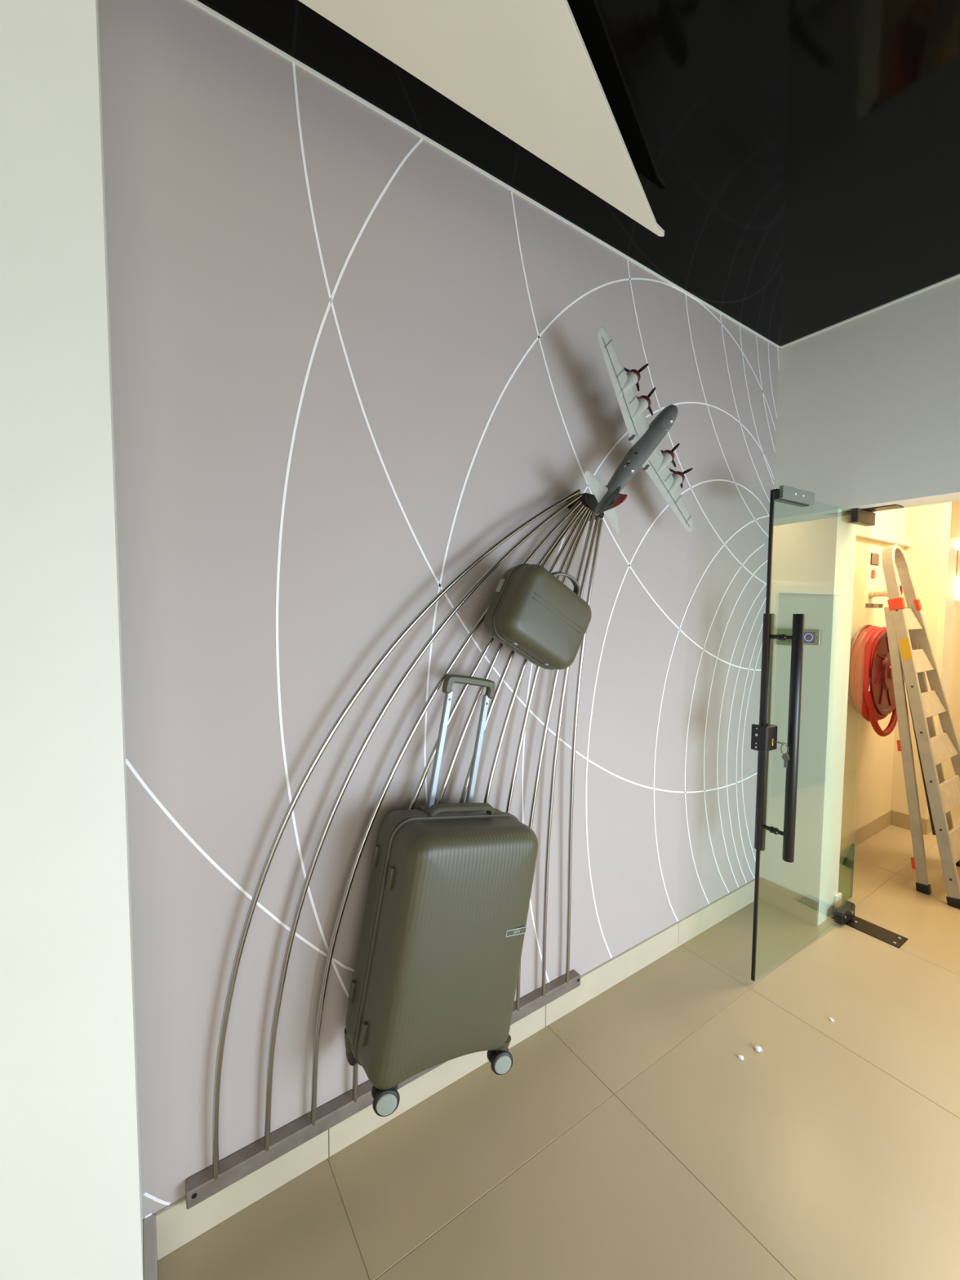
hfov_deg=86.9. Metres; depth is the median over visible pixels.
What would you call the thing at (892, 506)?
plate
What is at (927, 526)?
wall
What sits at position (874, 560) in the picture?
wall plate
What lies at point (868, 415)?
wall
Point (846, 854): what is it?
glass offcut
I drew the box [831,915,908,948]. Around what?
plate
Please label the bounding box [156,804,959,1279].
floor
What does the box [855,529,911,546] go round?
trim
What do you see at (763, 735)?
door
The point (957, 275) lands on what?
trim
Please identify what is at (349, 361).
wall
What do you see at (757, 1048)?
crumb
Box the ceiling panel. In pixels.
[298,0,664,236]
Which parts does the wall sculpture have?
rod, rod, rod, rod, rod, rod, rod, rod, rod, rod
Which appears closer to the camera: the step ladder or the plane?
the plane
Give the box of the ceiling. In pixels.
[197,0,959,346]
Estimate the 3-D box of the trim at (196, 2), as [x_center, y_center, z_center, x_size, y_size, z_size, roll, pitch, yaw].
[0.379,-1.463,1.821,2.810,0.007,0.006,-2,4,-34]
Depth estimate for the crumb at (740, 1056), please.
1.78 m
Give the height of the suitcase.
1.125 m
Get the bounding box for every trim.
[186,0,780,348]
[779,273,959,348]
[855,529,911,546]
[937,537,958,772]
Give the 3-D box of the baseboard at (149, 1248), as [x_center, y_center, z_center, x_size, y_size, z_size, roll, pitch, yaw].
[-0.748,1.441,1.151,0.025,0.115,0.160,-2,4,-34]
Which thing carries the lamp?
attached to the wall at (954, 681)
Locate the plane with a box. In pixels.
[584,326,693,533]
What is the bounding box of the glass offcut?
[838,843,854,903]
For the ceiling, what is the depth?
1.45 m
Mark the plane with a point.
(645, 451)
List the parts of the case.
zip frame, handle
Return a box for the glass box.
[775,628,791,645]
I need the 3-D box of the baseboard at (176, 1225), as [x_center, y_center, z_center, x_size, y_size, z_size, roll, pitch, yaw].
[0.373,1.397,1.998,2.784,0.115,0.011,-2,4,-34]
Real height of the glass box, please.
0.082 m
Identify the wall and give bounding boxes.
[0,0,143,1279]
[97,0,906,1220]
[759,275,959,925]
[890,502,951,818]
[943,501,959,781]
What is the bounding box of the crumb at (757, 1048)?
[754,1045,762,1052]
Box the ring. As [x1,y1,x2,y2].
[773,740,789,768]
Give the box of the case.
[484,564,591,670]
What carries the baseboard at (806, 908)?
attached to the wall at (868, 415)
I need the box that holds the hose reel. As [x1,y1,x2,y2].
[848,624,904,736]
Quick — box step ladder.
[881,544,959,908]
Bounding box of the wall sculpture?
[185,488,604,1208]
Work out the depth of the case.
1.51 m
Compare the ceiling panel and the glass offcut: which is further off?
the glass offcut
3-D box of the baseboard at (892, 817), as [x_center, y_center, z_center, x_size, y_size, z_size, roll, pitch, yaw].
[2.506,1.335,3.267,1.730,0.112,0.215,-2,4,-34]
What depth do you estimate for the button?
2.51 m
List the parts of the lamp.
bulb, plate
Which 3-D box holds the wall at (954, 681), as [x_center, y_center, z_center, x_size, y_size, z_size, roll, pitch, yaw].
[4.255,-0.029,4.137,0.120,2.750,2.670,-2,4,-34]
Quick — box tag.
[871,569,875,578]
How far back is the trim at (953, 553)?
4.33 m
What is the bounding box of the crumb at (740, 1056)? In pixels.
[737,1054,743,1060]
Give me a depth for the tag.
3.33 m
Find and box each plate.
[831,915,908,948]
[846,504,903,512]
[870,552,879,565]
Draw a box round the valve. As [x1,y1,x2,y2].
[868,585,902,597]
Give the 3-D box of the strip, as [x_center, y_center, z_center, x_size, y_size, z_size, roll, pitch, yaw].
[2.627,-0.230,3.374,0.280,0.024,0.006,-2,4,-34]
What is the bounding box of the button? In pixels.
[803,629,820,644]
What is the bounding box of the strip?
[865,603,883,607]
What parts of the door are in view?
lock plate, pull handle, pull handle, strike plate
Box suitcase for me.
[344,674,537,1116]
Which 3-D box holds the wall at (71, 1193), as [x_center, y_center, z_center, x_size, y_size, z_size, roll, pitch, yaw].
[-1.981,0.077,0.301,2.890,2.926,0.280,-2,4,-34]
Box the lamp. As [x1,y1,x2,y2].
[953,539,959,599]
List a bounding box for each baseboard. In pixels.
[142,1213,157,1279]
[155,879,759,1260]
[758,877,818,925]
[840,808,932,850]
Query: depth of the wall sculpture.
1.48 m
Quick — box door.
[751,484,875,981]

